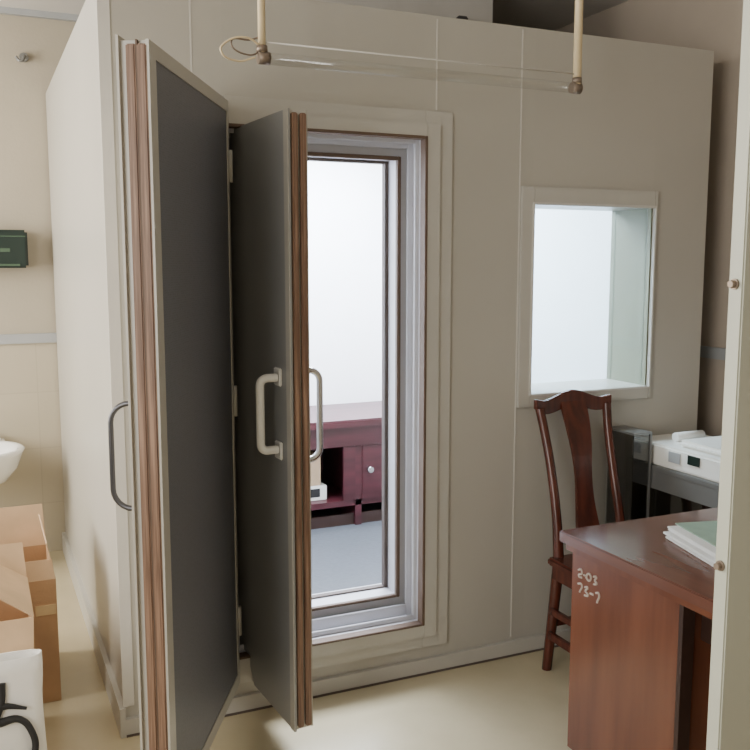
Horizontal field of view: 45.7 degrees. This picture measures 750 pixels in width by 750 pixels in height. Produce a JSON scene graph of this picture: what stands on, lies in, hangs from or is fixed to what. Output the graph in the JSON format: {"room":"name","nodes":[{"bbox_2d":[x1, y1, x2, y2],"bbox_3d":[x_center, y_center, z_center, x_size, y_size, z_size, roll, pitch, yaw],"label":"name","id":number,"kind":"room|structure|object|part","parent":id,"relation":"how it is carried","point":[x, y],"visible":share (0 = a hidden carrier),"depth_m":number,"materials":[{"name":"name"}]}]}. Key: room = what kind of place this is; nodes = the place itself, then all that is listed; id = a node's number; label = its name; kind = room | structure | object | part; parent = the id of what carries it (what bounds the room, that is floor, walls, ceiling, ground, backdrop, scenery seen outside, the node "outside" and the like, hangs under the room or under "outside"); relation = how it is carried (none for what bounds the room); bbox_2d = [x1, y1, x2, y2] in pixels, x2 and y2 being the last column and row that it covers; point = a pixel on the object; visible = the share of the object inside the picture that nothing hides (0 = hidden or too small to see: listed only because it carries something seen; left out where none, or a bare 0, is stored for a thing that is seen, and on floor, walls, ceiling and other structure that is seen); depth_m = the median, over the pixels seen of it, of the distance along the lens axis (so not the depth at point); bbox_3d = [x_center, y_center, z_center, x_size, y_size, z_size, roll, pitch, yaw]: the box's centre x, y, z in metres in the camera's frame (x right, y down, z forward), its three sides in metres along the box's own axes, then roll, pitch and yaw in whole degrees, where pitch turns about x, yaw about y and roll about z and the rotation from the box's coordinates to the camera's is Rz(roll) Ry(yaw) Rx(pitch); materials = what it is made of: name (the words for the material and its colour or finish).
{"room":"hearing test room","nodes":[
{"label":"hearing test room","id":0,"kind":"room"},
{"bbox_2d":[0,14,75,333],"bbox_3d":[-1.545,-0.463,4.843,5.150,2.800,0.200,-3,8,-24],"label":"wall","id":1,"kind":"structure","parent":0,"point":[27,295],"depth_m":4.55,"materials":[{"name":"paint"}]},
{"bbox_2d":[0,230,28,267],"bbox_3d":[-1.942,-0.632,4.464,0.375,0.190,0.122,-3,8,-24],"label":"exit sign","id":2,"kind":"object","parent":1,"relation":"attached to","point":[13,243],"visible":1,"depth_m":4.46,"materials":[{"name":"green plastic"}]},
{"bbox_2d":[15,52,28,61],"bbox_3d":[-1.763,-1.585,4.453,0.049,0.059,0.089,0,7,-3],"label":"wall hook","id":3,"kind":"object","parent":1,"relation":"attached to","point":[23,57],"visible":1,"depth_m":4.46,"materials":[{"name":"grey metal"}]},
{"bbox_2d":[0,333,56,343],"bbox_3d":[-2.673,-0.141,4.252,2.180,0.050,0.021,-3,8,-24],"label":"trim","id":4,"kind":"structure","parent":1,"relation":"attached to","point":[31,337],"depth_m":4.63,"materials":[{"name":"white plastic"}]},
{"bbox_2d":[0,342,64,550],"bbox_3d":[-1.503,0.372,4.853,4.750,1.140,0.008,-3,8,-24],"label":"wall tiles","id":5,"kind":"structure","parent":1,"relation":"attached to","point":[29,381],"depth_m":4.70,"materials":[{"name":"beige tile"}]},
{"bbox_2d":[0,438,24,483],"bbox_3d":[-1.997,0.599,4.329,0.570,0.822,0.577,-3,8,-24],"label":"basin","id":6,"kind":"object","parent":5,"relation":"attached to","point":[10,452],"visible":1,"depth_m":4.26,"materials":[{"name":"ceramic"}]},
{"bbox_2d":[0,6,78,21],"bbox_3d":[-1.498,-1.824,4.564,4.750,0.030,0.029,-3,8,-24],"label":"trim","id":7,"kind":"structure","parent":1,"relation":"attached to","point":[3,10],"depth_m":4.47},
{"bbox_2d":[43,550,571,749],"bbox_3d":[-0.204,1.377,2.054,5.150,0.150,6.770,-3,8,-24],"label":"floor","id":8,"kind":"structure","parent":0,"point":[510,703],"depth_m":3.09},
{"bbox_2d":[0,542,35,652],"bbox_3d":[-1.394,0.910,2.703,0.673,0.612,0.466,-3,8,-24],"label":"cardboard box","id":9,"kind":"object","parent":8,"relation":"on","point":[17,622],"visible":0.5,"depth_m":2.76,"materials":[{"name":"brown cardboard"}]},
{"bbox_2d":[0,649,46,749],"bbox_3d":[-1.110,1.012,2.409,0.445,0.480,0.198,-3,8,-24],"label":"tote bag","id":10,"kind":"object","parent":8,"relation":"on","point":[22,724],"visible":1,"depth_m":2.41,"materials":[{"name":"fabric"}]},
{"bbox_2d":[0,504,60,702],"bbox_3d":[-1.441,0.845,3.237,0.509,0.607,0.454,-3,8,-24],"label":"cardboard box","id":11,"kind":"object","parent":8,"relation":"on","point":[24,524],"visible":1,"depth_m":3.15,"materials":[{"name":"brown cardboard"}]},
{"bbox_2d":[46,0,713,738],"bbox_3d":[-0.151,-0.181,4.209,2.428,2.400,2.112,-3,8,-24],"label":"booth","id":12,"kind":"object","parent":8,"relation":"on","point":[486,243],"visible":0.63,"depth_m":3.37,"materials":[{"name":"paint"}]},
{"bbox_3d":[-0.811,-0.051,2.788,0.036,2.300,0.006,-3,8,-24],"label":"corner trim","id":13,"kind":"part","parent":12,"relation":"part of","materials":[{"name":"white metal"}]},
{"bbox_3d":[-0.703,-0.025,2.979,0.372,2.400,0.245,-3,8,-24],"label":"panel","id":14,"kind":"part","parent":12,"relation":"part of","materials":[{"name":"paint"}]},
{"bbox_2d":[120,39,241,749],"bbox_3d":[-0.515,0.143,2.527,0.080,1.920,0.794,0,7,4],"label":"door frame","id":15,"kind":"structure","parent":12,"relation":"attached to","point":[123,43],"depth_m":2.15,"materials":[{"name":"white metal"}]},
{"bbox_2d":[108,35,143,749],"bbox_3d":[-0.603,0.143,2.527,0.095,1.940,0.783,0,7,4],"label":"outer skin","id":16,"kind":"object","parent":15,"relation":"attached to","point":[118,38],"depth_m":2.14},
{"bbox_3d":[-0.625,0.204,2.242,0.089,0.284,0.014,0,7,4],"label":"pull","id":17,"kind":"part","parent":16,"relation":"part of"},
{"bbox_2d":[125,43,157,749],"bbox_3d":[-0.553,0.192,2.139,0.022,1.900,0.016,0,7,4],"label":"edge gasket","id":18,"kind":"object","parent":15,"relation":"attached to","point":[129,48],"visible":1,"depth_m":2.11,"materials":[{"name":"brown rubber"}]},
{"bbox_3d":[-0.540,0.192,2.140,0.004,1.920,0.012,0,7,4],"label":"edge strip","id":19,"kind":"part","parent":15,"relation":"part of","materials":[{"name":"brown wood"}]},
{"bbox_2d":[137,43,167,749],"bbox_3d":[-0.527,0.193,2.137,0.022,1.900,0.016,0,7,4],"label":"edge gasket","id":20,"kind":"object","parent":15,"relation":"attached to","point":[141,47],"visible":1,"depth_m":2.11,"materials":[{"name":"brown rubber"}]},
{"bbox_3d":[-0.513,0.190,2.157,0.008,1.920,0.050,0,7,4],"label":"inner rim","id":21,"kind":"part","parent":15,"relation":"part of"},
{"bbox_3d":[-0.488,-0.793,2.416,0.008,0.035,0.713,0,7,4],"label":"inner rim","id":22,"kind":"part","parent":15,"relation":"part of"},
{"bbox_2d":[156,61,237,749],"bbox_3d":[-0.489,0.140,2.534,0.005,1.845,0.713,0,7,4],"label":"panel","id":23,"kind":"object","parent":15,"relation":"attached to","point":[192,136],"depth_m":2.47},
{"bbox_3d":[-0.488,1.075,2.653,0.008,0.040,0.713,0,7,4],"label":"inner rim","id":24,"kind":"part","parent":15,"relation":"part of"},
{"bbox_3d":[-0.457,-0.660,2.815,0.014,0.100,0.014,0,7,4],"label":"hinge","id":25,"kind":"part","parent":15,"relation":"part of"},
{"bbox_3d":[-0.464,0.096,2.897,0.008,1.920,0.020,0,7,4],"label":"inner rim","id":26,"kind":"part","parent":15,"relation":"part of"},
{"bbox_3d":[-0.457,0.085,2.910,0.014,0.100,0.014,0,7,4],"label":"hinge","id":27,"kind":"part","parent":15,"relation":"part of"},
{"bbox_3d":[-0.457,0.829,3.004,0.014,0.100,0.014,0,7,4],"label":"hinge","id":28,"kind":"part","parent":15,"relation":"part of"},
{"bbox_2d":[252,109,310,728],"bbox_3d":[-0.313,0.149,2.815,0.053,1.865,0.378,-4,8,-28],"label":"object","id":29,"kind":"object","parent":12,"relation":"attached to","point":[291,110],"visible":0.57,"depth_m":2.64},
{"bbox_2d":[229,108,296,731],"bbox_3d":[-0.424,0.141,2.878,0.083,1.865,0.621,-4,8,-28],"label":"door","id":30,"kind":"structure","parent":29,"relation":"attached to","point":[257,187],"depth_m":2.79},
{"bbox_3d":[-0.322,0.119,2.679,0.075,0.246,0.026,-4,8,-28],"label":"white pull","id":31,"kind":"part","parent":30,"relation":"part of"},
{"bbox_3d":[-0.292,0.005,2.681,0.008,0.055,0.050,-4,8,-28],"label":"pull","id":32,"kind":"part","parent":30,"relation":"part of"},
{"bbox_3d":[-0.292,0.228,2.709,0.008,0.055,0.050,-4,8,-28],"label":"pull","id":33,"kind":"part","parent":30,"relation":"part of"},
{"bbox_3d":[-0.254,0.172,2.636,0.002,1.865,0.031,-4,8,-27],"label":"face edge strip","id":34,"kind":"part","parent":30,"relation":"part of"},
{"bbox_2d":[290,112,303,727],"bbox_3d":[-0.229,0.172,2.638,0.018,1.845,0.016,-4,8,-28],"label":"edge gasket","id":35,"kind":"object","parent":29,"relation":"attached to","point":[293,115],"visible":1,"depth_m":2.63,"materials":[{"name":"brown rubber"}]},
{"bbox_2d":[299,113,311,725],"bbox_3d":[-0.206,0.170,2.650,0.018,1.845,0.016,-4,8,-28],"label":"edge gasket","id":36,"kind":"object","parent":29,"relation":"attached to","point":[302,116],"visible":1,"depth_m":2.63,"materials":[{"name":"brown rubber"}]},
{"bbox_2d":[305,110,322,725],"bbox_3d":[-0.259,0.146,2.843,0.071,1.865,0.380,-4,8,-28],"label":"inner skin","id":37,"kind":"object","parent":29,"relation":"attached to","point":[305,110],"depth_m":2.71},
{"bbox_3d":[-0.189,0.121,2.718,0.065,0.295,0.020,-4,8,-28],"label":"chrome pull","id":38,"kind":"part","parent":37,"relation":"part of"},
{"bbox_3d":[-0.178,-1.030,3.016,0.720,0.415,0.115,-3,8,-24],"label":"panel","id":39,"kind":"part","parent":12,"relation":"part of","materials":[{"name":"paint"}]},
{"bbox_3d":[-0.152,-0.862,2.979,0.720,0.090,0.012,-3,8,-24],"label":"casing","id":40,"kind":"part","parent":12,"relation":"part of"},
{"bbox_3d":[-0.178,1.046,3.280,0.720,0.200,0.115,-3,8,-24],"label":"panel","id":41,"kind":"part","parent":12,"relation":"part of","materials":[{"name":"paint"}]},
{"bbox_3d":[-0.152,1.001,3.215,0.720,0.095,0.012,-3,8,-24],"label":"casing","id":42,"kind":"part","parent":12,"relation":"part of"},
{"bbox_2d":[310,401,381,528],"bbox_3d":[-0.289,0.496,4.910,1.300,0.580,0.535,-3,8,-24],"label":"sideboard","id":43,"kind":"object","parent":12,"relation":"on","point":[351,456],"visible":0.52,"depth_m":4.76,"materials":[{"name":"red wood"}]},
{"bbox_2d":[310,450,326,500],"bbox_3d":[-0.393,0.542,4.782,0.220,0.239,0.183,-3,8,-24],"label":"storage boxes","id":44,"kind":"object","parent":43,"relation":"on","point":[318,489],"visible":0.37,"depth_m":4.73,"materials":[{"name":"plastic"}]},
{"bbox_2d":[311,480,381,509],"bbox_3d":[-0.298,0.658,4.940,1.230,0.030,0.480,-3,8,-24],"label":"shelf","id":45,"kind":"object","parent":43,"relation":"attached to","point":[335,498],"depth_m":4.78,"materials":[{"name":"red wood"}]},
{"bbox_3d":[-0.139,0.521,4.735,0.070,0.295,0.020,-3,8,-24],"label":"door panel","id":46,"kind":"part","parent":43,"relation":"part of","materials":[{"name":"red wood"}]},
{"bbox_3d":[-0.024,0.505,4.760,0.032,0.032,0.025,-3,8,-24],"label":"knob","id":47,"kind":"part","parent":43,"relation":"part of","materials":[{"name":"silver metal"}]},
{"bbox_3d":[0.129,0.506,4.854,0.445,0.295,0.020,-3,8,-24],"label":"door panel","id":48,"kind":"part","parent":43,"relation":"part of","materials":[{"name":"red wood"}]},
{"bbox_3d":[-0.228,0.992,3.385,0.720,0.280,0.130,-3,8,-24],"label":"sill","id":49,"kind":"part","parent":12,"relation":"part of","materials":[{"name":"metal"}]},
{"bbox_2d":[315,0,492,22],"bbox_3d":[-0.174,-1.574,4.067,1.280,0.400,0.730,-3,8,-24],"label":"ventilation duct","id":50,"kind":"object","parent":12,"relation":"on","point":[475,10],"visible":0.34,"depth_m":3.90,"materials":[{"name":"metal"}]},
{"bbox_3d":[0.226,0.050,3.265,0.108,1.970,0.012,-3,8,-24],"label":"casing","id":51,"kind":"part","parent":12,"relation":"part of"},
{"bbox_3d":[0.333,-0.083,3.438,0.458,2.400,0.245,-3,8,-24],"label":"panel","id":52,"kind":"part","parent":12,"relation":"part of","materials":[{"name":"paint"}]},
{"bbox_3d":[0.570,-0.290,3.376,0.054,0.835,0.014,-3,8,-24],"label":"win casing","id":53,"kind":"part","parent":12,"relation":"part of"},
{"bbox_3d":[0.804,0.562,3.733,0.575,1.045,0.245,-3,8,-24],"label":"panel","id":54,"kind":"part","parent":12,"relation":"part of","materials":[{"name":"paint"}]},
{"bbox_3d":[0.857,0.084,3.553,0.575,0.050,0.014,-3,8,-24],"label":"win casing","id":55,"kind":"part","parent":12,"relation":"part of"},
{"bbox_3d":[0.857,-0.688,3.455,0.575,0.065,0.014,-3,8,-24],"label":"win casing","id":56,"kind":"part","parent":12,"relation":"part of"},
{"bbox_3d":[0.804,-0.985,3.537,0.575,0.635,0.245,-3,8,-24],"label":"panel","id":57,"kind":"part","parent":12,"relation":"part of","materials":[{"name":"paint"}]},
{"bbox_3d":[1.127,-0.321,3.623,0.016,0.835,0.014,-3,8,-24],"label":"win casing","id":58,"kind":"part","parent":12,"relation":"part of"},
{"bbox_3d":[1.197,-0.132,3.822,0.285,2.400,0.245,-3,8,-24],"label":"panel","id":59,"kind":"part","parent":12,"relation":"part of","materials":[{"name":"paint"}]},
{"bbox_2d":[534,389,624,670],"bbox_3d":[0.869,0.615,3.254,0.414,1.066,0.566,-3,8,-24],"label":"wooden chair","id":60,"kind":"object","parent":8,"relation":"on","point":[574,405],"visible":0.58,"depth_m":3.38,"materials":[{"name":"brown wood"}]},
{"bbox_3d":[0.657,0.412,3.339,0.049,0.569,0.173,-3,8,-24],"label":"post","id":61,"kind":"part","parent":60,"relation":"part of","materials":[{"name":"brown wood"}]},
{"bbox_3d":[0.672,0.908,3.365,0.044,0.455,0.101,-3,8,-24],"label":"leg","id":62,"kind":"part","parent":60,"relation":"part of","materials":[{"name":"brown wood"}]},
{"bbox_3d":[0.899,0.703,3.197,0.390,0.030,0.415,-3,8,-24],"label":"seat","id":63,"kind":"part","parent":60,"relation":"part of","materials":[{"name":"brown wood"}]},
{"bbox_3d":[0.761,0.099,3.433,0.352,0.087,0.033,-3,8,-24],"label":"crest rail","id":64,"kind":"part","parent":60,"relation":"part of","materials":[{"name":"brown wood"}]},
{"bbox_3d":[0.929,0.397,3.460,0.049,0.569,0.173,-3,8,-24],"label":"post","id":65,"kind":"part","parent":60,"relation":"part of","materials":[{"name":"brown wood"}]},
{"bbox_2d":[605,425,651,523],"bbox_3d":[1.006,0.658,3.582,0.090,0.893,0.165,-3,8,-24],"label":"locker","id":66,"kind":"object","parent":8,"relation":"on","point":[633,446],"visible":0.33,"depth_m":3.49,"materials":[{"name":"grey metal"}]},
{"bbox_3d":[1.075,0.644,3.525,0.008,0.835,0.009,-3,8,-24],"label":"post","id":67,"kind":"part","parent":66,"relation":"part of","materials":[{"name":"grey metal"}]},
{"bbox_2d":[559,507,717,749],"bbox_3d":[1.133,0.893,2.380,0.695,0.730,1.220,-3,8,-24],"label":"office desk","id":68,"kind":"object","parent":8,"relation":"on","point":[642,603],"visible":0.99,"depth_m":2.51,"materials":[{"name":"brown wood"}]},
{"bbox_3d":[0.813,0.910,2.357,0.040,0.642,0.015,-3,8,-24],"label":"edge post","id":69,"kind":"part","parent":68,"relation":"part of","materials":[{"name":"brown wood"}]},
{"bbox_2d":[663,521,716,566],"bbox_3d":[1.040,0.485,2.533,0.300,0.038,0.360,-1,7,-10],"label":"stack","id":70,"kind":"object","parent":68,"relation":"on","point":[699,539],"visible":0.48,"depth_m":2.57,"materials":[{"name":"paper"}]},
{"bbox_3d":[1.169,0.657,2.239,0.480,0.112,0.450,-3,8,-24],"label":"kneehole drawer","id":71,"kind":"part","parent":68,"relation":"part of","materials":[{"name":"brown wood"}]},
{"bbox_2d":[649,463,718,516],"bbox_3d":[1.431,0.746,3.418,0.535,0.760,0.810,-3,8,-24],"label":"base cabinet","id":72,"kind":"object","parent":8,"relation":"on","point":[672,491],"visible":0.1,"depth_m":3.37,"materials":[{"name":"grey metal"}]},
{"bbox_3d":[1.196,0.754,3.313,0.004,0.570,0.760,-3,8,-24],"label":"glass","id":73,"kind":"part","parent":72,"relation":"part of","materials":[{"name":"black glass"}]},
{"bbox_2d":[651,430,721,482],"bbox_3d":[1.310,0.304,3.401,0.324,0.119,0.620,-3,8,-24],"label":"printer","id":74,"kind":"object","parent":72,"relation":"on","point":[696,453],"visible":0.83,"depth_m":3.38,"materials":[{"name":"white plastic"}]},
{"bbox_2d":[687,455,699,467],"bbox_3d":[1.180,0.320,3.300,0.004,0.035,0.060,-3,8,-24],"label":"display screen","id":75,"kind":"object","parent":74,"relation":"on","point":[693,461],"depth_m":3.30,"materials":[{"name":"black glass"}]},
{"bbox_3d":[1.358,0.276,3.320,0.260,0.027,0.360,-3,8,-24],"label":"lid","id":76,"kind":"part","parent":74,"relation":"part of","materials":[{"name":"white plastic"}]},
{"bbox_2d":[706,0,749,749],"bbox_3d":[0.786,-0.063,1.691,0.288,2.800,0.035,-3,8,-24],"label":"post","id":77,"kind":"object","parent":8,"relation":"on","point":[728,723],"visible":1,"depth_m":1.66,"materials":[{"name":"paint"}]},
{"bbox_2d":[713,562,721,569],"bbox_3d":[0.649,0.361,1.683,0.013,0.014,0.012,-3,8,-24],"label":"bolt","id":78,"kind":"object","parent":77,"relation":"attached to","point":[716,566],"visible":1,"depth_m":1.68,"materials":[{"name":"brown metal"}]},
{"bbox_2d":[716,560,724,570],"bbox_3d":[0.653,0.361,1.685,0.004,0.020,0.020,-3,8,-24],"label":"washer","id":79,"kind":"object","parent":77,"relation":"attached to","point":[720,561],"visible":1,"depth_m":1.68,"materials":[{"name":"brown metal"}]},
{"bbox_2d":[727,280,735,287],"bbox_3d":[0.649,-0.165,1.617,0.013,0.014,0.012,-3,8,-24],"label":"bolt","id":80,"kind":"object","parent":77,"relation":"attached to","point":[731,284],"visible":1,"depth_m":1.61,"materials":[{"name":"brown metal"}]},
{"bbox_2d":[731,279,738,289],"bbox_3d":[0.653,-0.165,1.618,0.004,0.020,0.020,-3,8,-24],"label":"washer","id":81,"kind":"object","parent":77,"relation":"attached to","point":[735,280],"visible":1,"depth_m":1.61,"materials":[{"name":"brown metal"}]},
{"bbox_2d":[0,0,628,30],"bbox_3d":[-0.204,-1.549,1.683,5.150,0.150,6.770,-3,8,-24],"label":"ceiling","id":82,"kind":"structure","parent":0,"point":[552,15],"depth_m":4.43,"materials":[{"name":"paint"}]},
{"bbox_2d":[220,0,583,93],"bbox_3d":[0.140,-1.258,2.719,1.263,0.688,0.080,-3,8,-24],"label":"lamp","id":83,"kind":"object","parent":82,"relation":"hanging from","point":[263,57],"visible":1,"depth_m":2.73,"materials":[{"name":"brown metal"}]},
{"bbox_3d":[-0.324,-1.246,2.512,0.022,0.660,0.022,-3,8,-24],"label":"rod","id":84,"kind":"part","parent":83,"relation":"part of","materials":[{"name":"beige metal"}]},
{"bbox_2d":[256,51,270,64],"bbox_3d":[-0.319,-0.909,2.557,0.034,0.036,0.036,-3,8,-24],"label":"socket","id":85,"kind":"object","parent":83,"relation":"attached to","point":[262,57],"depth_m":2.54,"materials":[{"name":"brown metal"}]},
{"bbox_3d":[0.178,-0.982,2.772,1.099,0.004,0.004,-3,8,-24],"label":"reflector rail","id":86,"kind":"part","parent":83,"relation":"part of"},
{"bbox_2d":[568,82,582,93],"bbox_3d":[0.675,-0.965,2.998,0.034,0.036,0.036,-3,8,-24],"label":"socket","id":87,"kind":"object","parent":83,"relation":"attached to","point":[574,87],"depth_m":2.99,"materials":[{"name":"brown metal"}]},
{"bbox_3d":[0.679,-1.302,2.957,0.028,0.660,0.028,-3,8,-24],"label":"rod","id":88,"kind":"part","parent":83,"relation":"part of","materials":[{"name":"beige metal"}]},
{"bbox_2d":[554,0,742,436],"bbox_3d":[2.055,-0.213,2.871,0.200,2.800,6.370,-3,8,-24],"label":"wall","id":89,"kind":"structure","parent":0,"point":[713,25],"depth_m":3.88,"materials":[{"name":"paint"}]},
{"bbox_2d":[700,345,725,359],"bbox_3d":[1.961,0.037,2.844,0.020,0.050,6.340,-3,8,-24],"label":"trim","id":90,"kind":"structure","parent":89,"relation":"attached to","point":[718,353],"depth_m":3.89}
]}

